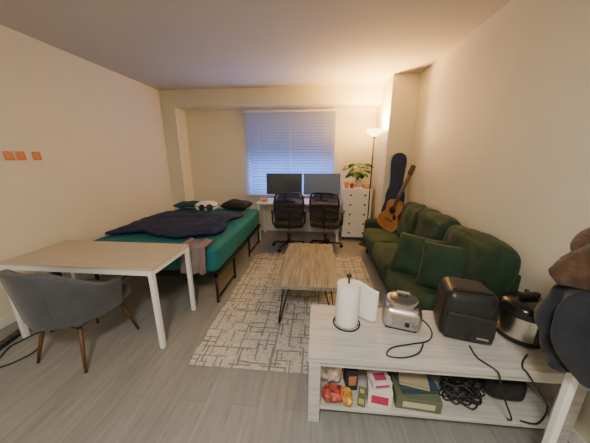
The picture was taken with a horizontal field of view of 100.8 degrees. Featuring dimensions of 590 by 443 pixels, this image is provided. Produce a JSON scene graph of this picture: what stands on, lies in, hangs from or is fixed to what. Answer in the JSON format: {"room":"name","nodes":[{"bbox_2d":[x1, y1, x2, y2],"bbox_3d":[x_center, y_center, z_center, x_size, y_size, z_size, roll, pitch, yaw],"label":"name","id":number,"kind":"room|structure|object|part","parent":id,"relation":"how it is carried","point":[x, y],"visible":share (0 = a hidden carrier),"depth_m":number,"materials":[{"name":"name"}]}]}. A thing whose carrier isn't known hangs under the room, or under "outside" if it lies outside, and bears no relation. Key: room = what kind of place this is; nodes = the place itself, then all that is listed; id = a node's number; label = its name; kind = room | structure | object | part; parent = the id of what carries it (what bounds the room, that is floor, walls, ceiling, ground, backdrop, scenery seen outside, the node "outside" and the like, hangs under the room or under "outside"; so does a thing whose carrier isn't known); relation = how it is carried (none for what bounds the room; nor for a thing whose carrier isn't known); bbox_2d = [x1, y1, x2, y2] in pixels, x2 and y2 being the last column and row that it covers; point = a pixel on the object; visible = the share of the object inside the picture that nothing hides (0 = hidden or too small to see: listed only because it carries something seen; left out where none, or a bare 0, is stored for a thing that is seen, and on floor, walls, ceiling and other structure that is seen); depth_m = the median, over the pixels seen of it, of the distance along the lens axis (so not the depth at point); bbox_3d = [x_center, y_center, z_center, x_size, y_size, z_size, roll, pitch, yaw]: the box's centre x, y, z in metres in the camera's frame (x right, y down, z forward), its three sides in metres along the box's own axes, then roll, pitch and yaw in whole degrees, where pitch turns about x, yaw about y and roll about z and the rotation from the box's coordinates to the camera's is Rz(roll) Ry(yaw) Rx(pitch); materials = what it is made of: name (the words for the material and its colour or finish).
{"room":"studio apartment","nodes":[
{"label":"studio apartment","id":0,"kind":"room"},
{"bbox_2d":[0,24,173,318],"bbox_3d":[-2.872,-0.346,2.080,0.100,2.800,7.060,1,15,5],"label":"wall","id":1,"kind":"structure","parent":0,"point":[97,131],"depth_m":2.95,"materials":[{"name":"paint"}]},
{"bbox_2d":[2,151,14,159],"bbox_3d":[-2.780,-0.639,2.373,0.011,0.085,0.080,1,15,5],"label":"sticky note","id":2,"kind":"object","parent":1,"relation":"attached to","point":[8,155],"visible":1,"depth_m":2.37,"materials":[{"name":"paper"}]},
{"bbox_2d":[15,151,26,159],"bbox_3d":[-2.771,-0.665,2.469,0.011,0.085,0.080,1,15,5],"label":"sticky note","id":3,"kind":"object","parent":1,"relation":"attached to","point":[20,155],"visible":1,"depth_m":2.47,"materials":[{"name":"paper"}]},
{"bbox_2d":[31,152,41,159],"bbox_3d":[-2.757,-0.702,2.608,0.011,0.085,0.080,1,15,5],"label":"sticky note","id":4,"kind":"object","parent":1,"relation":"attached to","point":[36,155],"visible":1,"depth_m":2.61,"materials":[{"name":"paper"}]},
{"bbox_2d":[0,274,100,328],"bbox_3d":[-2.837,1.024,2.197,0.012,0.090,6.390,1,15,5],"label":"baseboard","id":5,"kind":"structure","parent":1,"relation":"attached to","point":[11,318],"depth_m":2.42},
{"bbox_2d":[159,90,194,209],"bbox_3d":[-2.397,-1.147,5.090,0.280,2.800,0.370,1,15,5],"label":"wall pier","id":6,"kind":"object","parent":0,"point":[173,118],"depth_m":4.88,"materials":[{"name":"paint"}]},
{"bbox_2d":[0,0,510,89],"bbox_3d":[-0.581,-1.694,1.506,4.700,0.100,7.060,1,15,5],"label":"ceiling","id":7,"kind":"structure","parent":0,"point":[156,44],"depth_m":2.52,"materials":[{"name":"paint"}]},
{"bbox_2d":[173,85,383,110],"bbox_3d":[-0.356,-2.310,4.588,3.820,0.295,0.370,1,15,5],"label":"beam","id":8,"kind":"structure","parent":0,"point":[347,96],"depth_m":4.43,"materials":[{"name":"paint"}]},
{"bbox_2d":[185,107,376,227],"bbox_3d":[-0.274,-1.161,5.141,4.500,2.800,0.120,1,15,5],"label":"wall","id":9,"kind":"structure","parent":0,"point":[216,138],"depth_m":5.05,"materials":[{"name":"paint"}]},
{"bbox_2d":[248,195,309,196],"bbox_3d":[-0.100,-0.547,5.226,1.840,0.030,0.060,1,15,5],"label":"sill","id":10,"kind":"structure","parent":9,"relation":"attached to","point":[248,195],"depth_m":5.24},
{"bbox_2d":[243,109,336,195],"bbox_3d":[-0.110,-1.362,4.954,1.810,1.675,0.067,1,15,5],"label":"blind","id":11,"kind":"object","parent":9,"relation":"attached to","point":[273,123],"visible":0.77,"depth_m":4.89,"materials":[{"name":"white paint"}]},
{"bbox_3d":[-0.110,-0.563,5.168,1.810,0.020,0.035,1,15,5],"label":"rail","id":12,"kind":"part","parent":11,"relation":"part of","materials":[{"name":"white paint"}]},
{"bbox_2d":[247,121,333,191],"bbox_3d":[-0.095,-1.389,5.063,1.780,1.680,0.060,1,15,5],"label":"frame","id":13,"kind":"object","parent":9,"relation":"attached to","point":[247,121],"visible":0.02,"depth_m":5.10,"materials":[{"name":"plastic"}]},
{"bbox_2d":[261,226,339,231],"bbox_3d":[-0.340,0.164,5.431,3.820,0.090,0.012,1,15,5],"label":"baseboard","id":14,"kind":"structure","parent":9,"relation":"attached to","point":[262,227],"depth_m":5.38,"materials":[{"name":"wood"}]},
{"bbox_2d":[0,230,569,442],"bbox_3d":[-0.581,1.108,2.251,4.700,0.100,7.060,1,15,5],"label":"floor","id":15,"kind":"structure","parent":0,"point":[133,389],"depth_m":1.73,"materials":[{"name":"wood"}]},
{"bbox_2d":[0,328,29,349],"bbox_3d":[-2.562,1.049,2.204,0.070,0.034,0.300,-2,15,-7],"label":"power strip","id":16,"kind":"object","parent":15,"relation":"on","point":[17,333],"visible":0.64,"depth_m":2.18,"materials":[{"name":"black plastic"}]},
{"bbox_2d":[0,348,37,367],"bbox_3d":[-2.567,1.009,2.400,0.367,0.012,1.154,-7,17,-26],"label":"cable","id":17,"kind":"object","parent":15,"relation":"on","point":[37,348],"visible":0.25,"depth_m":1.98,"materials":[{"name":"black plastic"}]},
{"bbox_2d":[0,332,38,357],"bbox_3d":[-2.521,1.111,2.017,0.290,0.012,0.599,-1,15,-2],"label":"cable","id":18,"kind":"object","parent":15,"relation":"on","point":[3,353],"visible":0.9,"depth_m":2.15,"materials":[{"name":"black plastic"}]},
{"bbox_2d":[0,269,139,373],"bbox_3d":[-1.791,0.684,1.991,0.678,0.859,0.662,3,15,11],"label":"velvet chair","id":19,"kind":"object","parent":15,"relation":"on","point":[44,302],"visible":0.98,"depth_m":1.72,"materials":[{"name":"grey fabric"}]},
{"bbox_3d":[-2.015,0.947,1.940,0.130,0.378,0.036,-14,20,-42],"label":"leg","id":20,"kind":"part","parent":19,"relation":"part of","materials":[{"name":"brown wood"}]},
{"bbox_3d":[-1.622,0.966,1.870,0.036,0.378,0.130,-9,17,-31],"label":"leg","id":21,"kind":"part","parent":19,"relation":"part of","materials":[{"name":"brown wood"}]},
{"bbox_3d":[-1.779,0.666,2.049,0.540,0.160,0.540,3,15,11],"label":"seat","id":22,"kind":"part","parent":19,"relation":"part of","materials":[{"name":"grey fabric"}]},
{"bbox_3d":[-1.543,0.862,2.257,0.130,0.378,0.036,-10,18,-34],"label":"leg","id":23,"kind":"part","parent":19,"relation":"part of","materials":[{"name":"brown wood"}]},
{"bbox_2d":[0,240,195,348],"bbox_3d":[-1.777,0.646,2.345,1.360,0.745,0.580,1,15,5],"label":"dining table","id":24,"kind":"object","parent":15,"relation":"on","point":[74,257],"visible":0.94,"depth_m":2.12,"materials":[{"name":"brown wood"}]},
{"bbox_3d":[-2.460,0.715,2.146,0.038,0.714,0.038,1,15,5],"label":"leg","id":25,"kind":"part","parent":24,"relation":"part of","materials":[{"name":"white metal"}]},
{"bbox_3d":[-2.411,0.577,2.667,0.038,0.714,0.038,1,15,5],"label":"leg","id":26,"kind":"part","parent":24,"relation":"part of","materials":[{"name":"white metal"}]},
{"bbox_3d":[-1.143,0.746,2.030,0.038,0.714,0.038,1,15,5],"label":"leg","id":27,"kind":"part","parent":24,"relation":"part of","materials":[{"name":"white metal"}]},
{"bbox_3d":[-1.094,0.607,2.552,0.038,0.714,0.038,1,15,5],"label":"leg","id":28,"kind":"part","parent":24,"relation":"part of","materials":[{"name":"white metal"}]},
{"bbox_2d":[93,208,259,302],"bbox_3d":[-1.509,0.314,3.707,1.573,0.687,2.073,1,15,5],"label":"bed","id":29,"kind":"object","parent":15,"relation":"on","point":[225,245],"visible":0.35,"depth_m":2.90,"materials":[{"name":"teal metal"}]},
{"bbox_2d":[105,211,243,237],"bbox_3d":[-1.533,-0.009,3.411,1.361,0.092,1.279,1,15,5],"label":"comforter","id":30,"kind":"object","parent":29,"relation":"on","point":[170,224],"visible":1,"depth_m":3.11,"materials":[{"name":"fabric"}]},
{"bbox_3d":[-1.509,0.144,3.662,1.573,0.334,2.073,1,15,5],"label":"mattress","id":31,"kind":"part","parent":29,"relation":"part of","materials":[{"name":"fabric"}]},
{"bbox_2d":[173,201,199,207],"bbox_3d":[-1.892,-0.314,4.438,0.540,0.114,0.320,0,15,1],"label":"bed pillow","id":32,"kind":"object","parent":29,"relation":"on","point":[183,204],"depth_m":4.31,"materials":[{"name":"fabric"}]},
{"bbox_2d":[180,237,212,274],"bbox_3d":[-1.061,0.371,2.654,0.311,0.330,0.250,1,15,5],"label":"throw blanket","id":33,"kind":"object","parent":29,"relation":"on","point":[196,246],"visible":0.73,"depth_m":2.55,"materials":[{"name":"fabric"}]},
{"bbox_2d":[194,201,218,210],"bbox_3d":[-1.487,-0.263,4.110,0.408,0.175,0.272,-2,15,-9],"label":"plush toy","id":34,"kind":"object","parent":29,"relation":"on","point":[202,205],"visible":1,"depth_m":4.03,"materials":[{"name":"fabric"}]},
{"bbox_3d":[-0.872,0.757,2.736,0.032,0.330,0.032,1,15,5],"label":"leg","id":35,"kind":"part","parent":29,"relation":"part of","materials":[{"name":"black metal"}]},
{"bbox_3d":[-0.845,0.794,3.044,0.024,0.024,0.580,1,15,5],"label":"rail","id":36,"kind":"part","parent":29,"relation":"part of","materials":[{"name":"black metal"}]},
{"bbox_3d":[-0.819,0.609,3.294,0.032,0.330,0.032,1,15,5],"label":"leg","id":37,"kind":"part","parent":29,"relation":"part of","materials":[{"name":"black metal"}]},
{"bbox_2d":[220,199,252,208],"bbox_3d":[-1.043,-0.310,4.380,0.500,0.168,0.340,2,15,9],"label":"bed pillow","id":38,"kind":"object","parent":29,"relation":"on","point":[233,203],"depth_m":4.25,"materials":[{"name":"fabric"}]},
{"bbox_3d":[-0.752,0.419,4.006,0.032,0.330,0.032,1,15,5],"label":"leg","id":39,"kind":"part","parent":29,"relation":"part of","materials":[{"name":"black metal"}]},
{"bbox_2d":[187,253,381,373],"bbox_3d":[0.112,0.856,2.986,1.740,0.009,2.330,1,15,5],"label":"area rug","id":40,"kind":"object","parent":15,"relation":"on","point":[246,333],"visible":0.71,"depth_m":2.41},
{"bbox_2d":[275,243,337,323],"bbox_3d":[0.159,0.661,2.836,0.590,0.446,1.150,1,15,5],"label":"coffee table","id":41,"kind":"object","parent":40,"relation":"on","point":[305,266],"visible":0.92,"depth_m":2.54,"materials":[{"name":"brown wood"}]},
{"bbox_3d":[-0.123,0.794,2.408,0.128,0.408,0.121,-6,16,-20],"label":"hairpin leg","id":42,"kind":"part","parent":41,"relation":"part of","materials":[{"name":"black metal"}]},
{"bbox_3d":[0.355,0.805,2.366,0.128,0.408,0.121,9,17,30],"label":"hairpin leg","id":43,"kind":"part","parent":41,"relation":"part of","materials":[{"name":"black metal"}]},
{"bbox_2d":[270,192,306,251],"bbox_3d":[-0.112,-0.040,4.338,0.634,1.045,0.609,-1,15,-3],"label":"office chair","id":44,"kind":"object","parent":15,"relation":"on","point":[289,212],"visible":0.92,"depth_m":4.04,"materials":[{"name":"fabric"}]},
{"bbox_3d":[-0.099,-0.228,4.024,0.511,0.519,0.082,-1,15,-3],"label":"frame","id":45,"kind":"part","parent":44,"relation":"part of","materials":[{"name":"black plastic"}]},
{"bbox_3d":[-0.112,0.020,4.359,0.514,0.109,0.494,-1,15,-3],"label":"seat","id":46,"kind":"part","parent":44,"relation":"part of","materials":[{"name":"black fabric"}]},
{"bbox_2d":[256,198,340,241],"bbox_3d":[0.078,-0.045,4.932,1.590,0.750,0.610,1,15,5],"label":"computer desk","id":47,"kind":"object","parent":15,"relation":"on","point":[269,204],"visible":0.41,"depth_m":4.79,"materials":[{"name":"white paint"}]},
{"bbox_3d":[-0.698,0.018,4.746,0.040,0.725,0.040,1,15,5],"label":"leg","id":48,"kind":"part","parent":47,"relation":"part of","materials":[{"name":"white metal"}]},
{"bbox_2d":[260,198,267,201],"bbox_3d":[-0.607,-0.414,4.747,0.150,0.060,0.101,-1,15,-5],"label":"box","id":49,"kind":"object","parent":47,"relation":"on","point":[261,199],"visible":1,"depth_m":4.70,"materials":[{"name":"cardboard"}]},
{"bbox_3d":[-0.649,-0.118,5.256,0.040,0.725,0.040,1,15,5],"label":"leg","id":50,"kind":"part","parent":47,"relation":"part of","materials":[{"name":"white metal"}]},
{"bbox_2d":[266,173,301,193],"bbox_3d":[-0.211,-0.689,4.855,0.700,0.535,0.180,1,15,3],"label":"computer monitor","id":51,"kind":"object","parent":47,"relation":"on","point":[276,182],"visible":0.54,"depth_m":4.79,"materials":[{"name":"black plastic"}]},
{"bbox_2d":[304,173,339,194],"bbox_3d":[0.524,-0.672,4.790,0.700,0.535,0.180,2,15,8],"label":"computer monitor","id":52,"kind":"object","parent":47,"relation":"on","point":[313,182],"visible":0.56,"depth_m":4.73,"materials":[{"name":"black plastic"}]},
{"bbox_2d":[308,192,344,251],"bbox_3d":[0.555,-0.037,4.328,0.634,1.045,0.609,5,16,17],"label":"office chair","id":53,"kind":"object","parent":15,"relation":"on","point":[324,207],"visible":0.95,"depth_m":4.04,"materials":[{"name":"fabric"}]},
{"bbox_3d":[0.480,-0.229,4.025,0.511,0.519,0.082,5,16,17],"label":"frame","id":54,"kind":"part","parent":53,"relation":"part of","materials":[{"name":"black plastic"}]},
{"bbox_3d":[0.557,0.023,4.348,0.514,0.109,0.494,5,16,17],"label":"seat","id":55,"kind":"part","parent":53,"relation":"part of","materials":[{"name":"black fabric"}]},
{"bbox_2d":[340,186,373,239],"bbox_3d":[1.202,-0.173,4.890,0.554,1.020,0.482,1,15,5],"label":"dresser","id":56,"kind":"object","parent":15,"relation":"on","point":[354,201],"visible":0.91,"depth_m":4.67,"materials":[{"name":"white paint"}]},
{"bbox_2d":[344,180,348,187],"bbox_3d":[0.974,-0.703,4.605,0.060,0.150,0.060,-3,15,-9],"label":"juice carton","id":57,"kind":"object","parent":56,"relation":"on","point":[346,185],"visible":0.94,"depth_m":4.58,"materials":[{"name":"cardboard"}]},
{"bbox_3d":[1.052,0.213,4.793,0.249,0.170,0.018,1,15,5],"label":"drawer","id":58,"kind":"part","parent":56,"relation":"part of","materials":[{"name":"white paint"}]},
{"bbox_3d":[1.052,0.035,4.746,0.249,0.170,0.018,1,15,5],"label":"drawer","id":59,"kind":"part","parent":56,"relation":"part of","materials":[{"name":"white paint"}]},
{"bbox_3d":[1.052,-0.143,4.699,0.249,0.170,0.018,1,15,5],"label":"drawer","id":60,"kind":"part","parent":56,"relation":"part of","materials":[{"name":"white paint"}]},
{"bbox_3d":[1.052,-0.321,4.651,0.249,0.170,0.018,1,15,5],"label":"drawer","id":61,"kind":"part","parent":56,"relation":"part of","materials":[{"name":"white paint"}]},
{"bbox_3d":[1.052,-0.499,4.604,0.249,0.170,0.018,1,15,5],"label":"drawer","id":62,"kind":"part","parent":56,"relation":"part of","materials":[{"name":"white paint"}]},
{"bbox_2d":[341,163,372,187],"bbox_3d":[1.190,-0.893,4.716,0.649,0.460,0.348,1,15,5],"label":"potted plant","id":63,"kind":"object","parent":56,"relation":"on","point":[357,175],"visible":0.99,"depth_m":4.67,"materials":[{"name":"green plant"}]},
{"bbox_3d":[1.219,-0.738,4.760,0.158,0.138,0.158,1,15,5],"label":"pot","id":64,"kind":"part","parent":63,"relation":"part of","materials":[{"name":"ceramic"}]},
{"bbox_3d":[1.316,0.219,4.770,0.249,0.170,0.018,1,15,5],"label":"drawer","id":65,"kind":"part","parent":56,"relation":"part of","materials":[{"name":"white paint"}]},
{"bbox_3d":[1.316,0.041,4.723,0.249,0.170,0.018,1,15,5],"label":"drawer","id":66,"kind":"part","parent":56,"relation":"part of","materials":[{"name":"white paint"}]},
{"bbox_3d":[1.316,-0.315,4.628,0.249,0.170,0.018,1,15,5],"label":"drawer","id":67,"kind":"part","parent":56,"relation":"part of","materials":[{"name":"white paint"}]},
{"bbox_3d":[1.316,-0.137,4.676,0.249,0.170,0.018,1,15,5],"label":"drawer","id":68,"kind":"part","parent":56,"relation":"part of","materials":[{"name":"white paint"}]},
{"bbox_3d":[1.316,-0.492,4.581,0.249,0.170,0.018,1,15,5],"label":"drawer","id":69,"kind":"part","parent":56,"relation":"part of","materials":[{"name":"white paint"}]},
{"bbox_2d":[362,184,371,188],"bbox_3d":[1.367,-0.669,4.639,0.130,0.068,0.150,-1,15,-3],"label":"book stack","id":70,"kind":"object","parent":56,"relation":"on","point":[366,186],"visible":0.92,"depth_m":4.57,"materials":[{"name":"paper"}]},
{"bbox_2d":[359,128,382,246],"bbox_3d":[1.327,-0.550,4.322,0.270,2.040,0.270,1,15,5],"label":"floor lamp","id":71,"kind":"object","parent":15,"relation":"on","point":[373,132],"visible":0.79,"depth_m":4.12,"materials":[{"name":"metal"}]},
{"bbox_3d":[1.327,-1.477,4.075,0.270,0.120,0.270,1,15,5],"label":"lamp shade","id":72,"kind":"part","parent":71,"relation":"part of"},
{"bbox_2d":[363,202,520,310],"bbox_3d":[1.382,0.345,2.967,0.732,1.007,2.474,1,15,5],"label":"sofa","id":73,"kind":"object","parent":15,"relation":"on","point":[489,259],"visible":0.5,"depth_m":2.20,"materials":[{"name":"green fabric"}]},
{"bbox_3d":[1.512,0.188,4.116,0.680,0.480,0.160,1,15,5],"label":"arm","id":74,"kind":"part","parent":73,"relation":"part of","materials":[{"name":"green fabric"}]},
{"bbox_2d":[363,228,399,251],"bbox_3d":[1.413,0.288,3.703,0.662,0.233,0.756,1,15,5],"label":"seat cushion","id":75,"kind":"object","parent":73,"relation":"on","point":[371,236],"depth_m":3.57,"materials":[{"name":"green fabric"}]},
{"bbox_2d":[372,243,397,276],"bbox_3d":[1.347,0.473,3.010,0.660,0.231,0.753,1,15,5],"label":"seat cushion","id":76,"kind":"object","parent":73,"relation":"on","point":[383,253],"depth_m":3.00,"materials":[{"name":"green fabric"}]},
{"bbox_2d":[381,153,406,211],"bbox_3d":[1.634,-0.547,3.971,0.378,1.099,0.159,3,15,13],"label":"bag","id":77,"kind":"object","parent":73,"relation":"on","point":[399,160],"visible":0.62,"depth_m":3.91,"materials":[{"name":"fabric"}]},
{"bbox_2d":[377,165,415,231],"bbox_3d":[1.516,-0.339,3.693,0.143,1.030,0.498,-9,18,-32],"label":"acoustic guitar","id":78,"kind":"object","parent":73,"relation":"on","point":[389,219],"visible":0.94,"depth_m":3.70,"materials":[{"name":"brown wood"}]},
{"bbox_2d":[387,268,436,299],"bbox_3d":[1.283,0.657,2.317,0.660,0.232,0.758,1,15,5],"label":"seat cushion","id":79,"kind":"object","parent":73,"relation":"on","point":[397,280],"depth_m":2.28,"materials":[{"name":"green fabric"}]},
{"bbox_2d":[396,202,427,236],"bbox_3d":[1.619,0.029,3.338,0.279,0.572,0.654,9,15,3],"label":"cushion","id":80,"kind":"object","parent":73,"relation":"on","point":[408,223],"depth_m":3.22,"materials":[{"name":"green fabric"}]},
{"bbox_2d":[388,231,447,275],"bbox_3d":[1.209,0.341,2.429,0.269,0.369,0.461,-13,19,-40],"label":"throw pillow","id":81,"kind":"object","parent":73,"relation":"on","point":[407,256],"visible":0.65,"depth_m":2.42,"materials":[{"name":"green fabric"}]},
{"bbox_3d":[1.305,0.794,1.917,0.680,0.440,0.140,1,15,5],"label":"arm","id":82,"kind":"part","parent":73,"relation":"part of","materials":[{"name":"green fabric"}]},
{"bbox_2d":[414,208,460,240],"bbox_3d":[1.568,0.184,2.745,0.271,0.577,0.717,9,15,3],"label":"cushion","id":83,"kind":"object","parent":73,"relation":"on","point":[429,223],"depth_m":2.64,"materials":[{"name":"green fabric"}]},
{"bbox_2d":[415,240,465,289],"bbox_3d":[1.300,0.402,2.105,0.423,0.389,0.233,10,18,33],"label":"throw pillow","id":84,"kind":"object","parent":73,"relation":"on","point":[438,261],"visible":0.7,"depth_m":2.08,"materials":[{"name":"green fabric"}]},
{"bbox_2d":[443,225,520,297],"bbox_3d":[1.505,0.362,2.090,0.273,0.585,0.798,9,15,3],"label":"cushion","id":85,"kind":"object","parent":73,"relation":"on","point":[489,259],"depth_m":1.79,"materials":[{"name":"green fabric"}]},
{"bbox_3d":[1.696,0.361,2.960,0.077,0.580,2.380,1,15,5],"label":"frame","id":86,"kind":"part","parent":73,"relation":"part of","materials":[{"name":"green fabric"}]},
{"bbox_2d":[308,304,587,442],"bbox_3d":[0.839,0.962,1.637,1.490,0.500,0.510,1,15,5],"label":"tv stand","id":87,"kind":"object","parent":15,"relation":"on","point":[364,349],"visible":0.7,"depth_m":1.45,"materials":[{"name":"white wood"}]},
{"bbox_3d":[0.118,1.022,1.497,0.070,0.455,0.070,1,15,5],"label":"leg","id":88,"kind":"part","parent":87,"relation":"part of","materials":[{"name":"white wood"}]},
{"bbox_2d":[320,366,342,382],"bbox_3d":[0.245,0.982,1.702,0.172,0.212,0.248,1,15,5],"label":"shopping bag","id":89,"kind":"object","parent":87,"relation":"on","point":[329,374],"visible":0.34,"depth_m":1.60,"materials":[{"name":"white plastic"}]},
{"bbox_2d":[321,383,342,402],"bbox_3d":[0.235,1.082,1.539,0.136,0.082,0.106,1,15,5],"label":"snack bag","id":90,"kind":"object","parent":87,"relation":"on","point":[331,392],"visible":0.98,"depth_m":1.51,"materials":[{"name":"plastic"}]},
{"bbox_2d":[342,387,352,406],"bbox_3d":[0.324,1.093,1.523,0.067,0.066,0.112,1,15,5],"label":"pouch","id":91,"kind":"object","parent":87,"relation":"on","point":[347,400],"visible":0.94,"depth_m":1.50,"materials":[{"name":"plastic"}]},
{"bbox_2d":[343,368,357,390],"bbox_3d":[0.370,1.020,1.628,0.070,0.161,0.102,-1,15,-3],"label":"gift box","id":92,"kind":"object","parent":87,"relation":"on","point":[350,375],"visible":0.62,"depth_m":1.58,"materials":[{"name":"cardboard"}]},
{"bbox_2d":[333,273,378,331],"bbox_3d":[0.397,0.520,1.606,0.283,0.370,0.186,5,16,19],"label":"paper towel holder","id":93,"kind":"object","parent":87,"relation":"on","point":[355,299],"visible":1,"depth_m":1.59,"materials":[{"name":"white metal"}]},
{"bbox_2d":[357,386,365,407],"bbox_3d":[0.414,1.087,1.512,0.045,0.091,0.062,5,16,19],"label":"box","id":94,"kind":"object","parent":87,"relation":"on","point":[362,391],"visible":1,"depth_m":1.49,"materials":[{"name":"cardboard"}]},
{"bbox_2d":[366,376,392,410],"bbox_3d":[0.526,1.062,1.531,0.140,0.131,0.132,3,15,13],"label":"box","id":95,"kind":"object","parent":87,"relation":"on","point":[379,398],"visible":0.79,"depth_m":1.47,"materials":[{"name":"cardboard"}]},
{"bbox_2d":[367,370,392,389],"bbox_3d":[0.522,0.976,1.509,0.120,0.041,0.102,-1,15,-5],"label":"box","id":96,"kind":"object","parent":95,"relation":"on","point":[378,379],"visible":0.92,"depth_m":1.49,"materials":[{"name":"cardboard"}]},
{"bbox_2d":[382,290,421,332],"bbox_3d":[0.716,0.580,1.638,0.238,0.236,0.233,5,16,19],"label":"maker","id":97,"kind":"object","parent":87,"relation":"on","point":[401,309],"visible":1,"depth_m":1.56,"materials":[{"name":"metal"}]},
{"bbox_3d":[0.719,0.687,1.674,0.190,0.012,0.170,5,16,19],"label":"foot plate","id":98,"kind":"part","parent":97,"relation":"part of","materials":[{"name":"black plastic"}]},
{"bbox_3d":[0.683,0.651,1.560,0.120,0.050,0.006,5,16,19],"label":"control panel","id":99,"kind":"part","parent":97,"relation":"part of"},
{"bbox_3d":[0.719,0.492,1.622,0.176,0.044,0.176,5,16,19],"label":"lid","id":100,"kind":"part","parent":97,"relation":"part of","materials":[{"name":"metal"}]},
{"bbox_3d":[0.719,0.471,1.616,0.080,0.014,0.022,5,16,19],"label":"lid handle","id":101,"kind":"part","parent":97,"relation":"part of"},
{"bbox_2d":[386,319,432,358],"bbox_3d":[0.735,0.730,1.511,0.483,0.009,0.148,-14,20,-42],"label":"power cord","id":102,"kind":"object","parent":87,"relation":"on","point":[429,339],"visible":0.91,"depth_m":1.45,"materials":[{"name":"black plastic"}]},
{"bbox_2d":[387,371,442,414],"bbox_3d":[0.762,1.071,1.584,0.260,0.086,0.262,2,15,9],"label":"board game box","id":103,"kind":"object","parent":87,"relation":"on","point":[429,403],"visible":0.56,"depth_m":1.47,"materials":[{"name":"cardboard"}]},
{"bbox_2d":[393,372,439,393],"bbox_3d":[0.768,1.012,1.579,0.220,0.028,0.200,0,15,-1],"label":"book","id":104,"kind":"object","parent":103,"relation":"on","point":[434,389],"visible":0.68,"depth_m":1.49,"materials":[{"name":"paper"}]},
{"bbox_2d":[398,372,429,391],"bbox_3d":[0.759,0.985,1.583,0.170,0.018,0.200,5,16,17],"label":"notebook","id":105,"kind":"object","parent":104,"relation":"on","point":[415,380],"visible":0.64,"depth_m":1.52,"materials":[{"name":"paper"}]},
{"bbox_2d":[319,368,550,428],"bbox_3d":[0.839,1.104,1.675,1.460,0.025,0.470,1,15,5],"label":"shelf","id":106,"kind":"object","parent":87,"relation":"attached to","point":[492,410],"depth_m":1.48,"materials":[{"name":"white wood"}]},
{"bbox_2d":[439,375,485,409],"bbox_3d":[1.044,1.056,1.533,0.259,0.137,0.188,1,15,5],"label":"coiled cable","id":107,"kind":"object","parent":87,"relation":"on","point":[471,391],"visible":0.98,"depth_m":1.51,"materials":[{"name":"black plastic"}]},
{"bbox_2d":[433,276,499,344],"bbox_3d":[1.082,0.551,1.557,0.302,0.334,0.282,5,16,19],"label":"air fryer","id":108,"kind":"object","parent":87,"relation":"on","point":[467,309],"visible":1,"depth_m":1.45,"materials":[{"name":"black plastic"}]},
{"bbox_3d":[1.083,0.396,1.520,0.214,0.016,0.184,5,16,19],"label":"panel","id":109,"kind":"part","parent":108,"relation":"part of","materials":[{"name":"plastic"}]},
{"bbox_3d":[1.040,0.632,1.454,0.254,0.174,0.024,5,16,19],"label":"drawer","id":110,"kind":"part","parent":108,"relation":"part of","materials":[{"name":"plastic"}]},
{"bbox_2d":[469,345,511,420],"bbox_3d":[1.103,0.955,1.389,0.253,0.386,0.127,11,19,36],"label":"power cord","id":111,"kind":"object","parent":87,"relation":"on","point":[475,355],"visible":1,"depth_m":1.33,"materials":[{"name":"black plastic"}]},
{"bbox_2d":[474,378,526,400],"bbox_3d":[1.328,1.014,1.602,0.280,0.207,0.258,1,15,5],"label":"camera bag","id":112,"kind":"object","parent":87,"relation":"on","point":[512,390],"visible":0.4,"depth_m":1.50,"materials":[{"name":"black fabric"}]},
{"bbox_2d":[496,289,541,348],"bbox_3d":[1.425,0.578,1.516,0.276,0.302,0.276,-1,15,-5],"label":"pressure cooker","id":113,"kind":"object","parent":87,"relation":"on","point":[516,323],"visible":0.61,"depth_m":1.46,"materials":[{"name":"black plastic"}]},
{"bbox_3d":[1.425,0.493,1.493,0.268,0.055,0.268,-1,15,-5],"label":"lid","id":114,"kind":"part","parent":113,"relation":"part of","materials":[{"name":"plastic"}]},
{"bbox_3d":[1.425,0.449,1.482,0.120,0.035,0.035,-1,15,-5],"label":"lid handle","id":115,"kind":"part","parent":113,"relation":"part of","materials":[{"name":"black plastic"}]},
{"bbox_3d":[1.436,0.661,1.406,0.090,0.120,0.012,-1,15,-5],"label":"control panel","id":116,"kind":"part","parent":113,"relation":"part of","materials":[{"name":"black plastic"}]},
{"bbox_2d":[520,354,548,424],"bbox_3d":[1.292,0.960,1.378,0.158,0.394,0.152,1,15,5],"label":"power cord","id":117,"kind":"object","parent":87,"relation":"on","point":[526,355],"visible":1,"depth_m":1.31,"materials":[{"name":"black plastic"}]},
{"bbox_3d":[1.522,1.055,1.374,0.070,0.455,0.070,1,15,5],"label":"leg","id":118,"kind":"part","parent":87,"relation":"part of","materials":[{"name":"white wood"}]},
{"bbox_2d":[541,373,589,442],"bbox_3d":[1.361,1.022,1.022,0.340,0.700,0.290,1,15,5],"label":"stand","id":119,"kind":"object","parent":15,"relation":"on","point":[568,388],"visible":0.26,"depth_m":1.11,"materials":[{"name":"wood"}]},
{"bbox_2d":[534,284,589,388],"bbox_3d":[1.278,0.457,0.965,0.533,0.410,0.300,1,15,5],"label":"coat","id":120,"kind":"object","parent":119,"relation":"on","point":[562,318],"visible":0.86,"depth_m":0.95,"materials":[{"name":"fabric"}]},
{"bbox_2d":[548,227,589,290],"bbox_3d":[1.262,0.112,0.882,0.532,0.293,0.268,1,15,5],"label":"jacket","id":121,"kind":"object","parent":120,"relation":"on","point":[572,269],"visible":1,"depth_m":0.92,"materials":[{"name":"fabric"}]},
{"bbox_2d":[370,73,420,217],"bbox_3d":[1.720,-0.977,4.451,0.400,2.800,0.940,1,15,5],"label":"wall","id":122,"kind":"structure","parent":0,"point":[396,115],"depth_m":3.90,"materials":[{"name":"paint"}]},
{"bbox_2d":[406,0,589,442],"bbox_3d":[1.710,-0.239,1.677,0.100,2.800,7.060,1,15,5],"label":"wall","id":123,"kind":"structure","parent":0,"point":[501,148],"depth_m":1.84,"materials":[{"name":"paint"}]},
{"bbox_2d":[525,381,586,442],"bbox_3d":[1.607,1.202,1.530,0.012,0.090,5.820,1,15,5],"label":"baseboard","id":124,"kind":"structure","parent":123,"relation":"attached to","point":[574,437],"depth_m":1.40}
]}

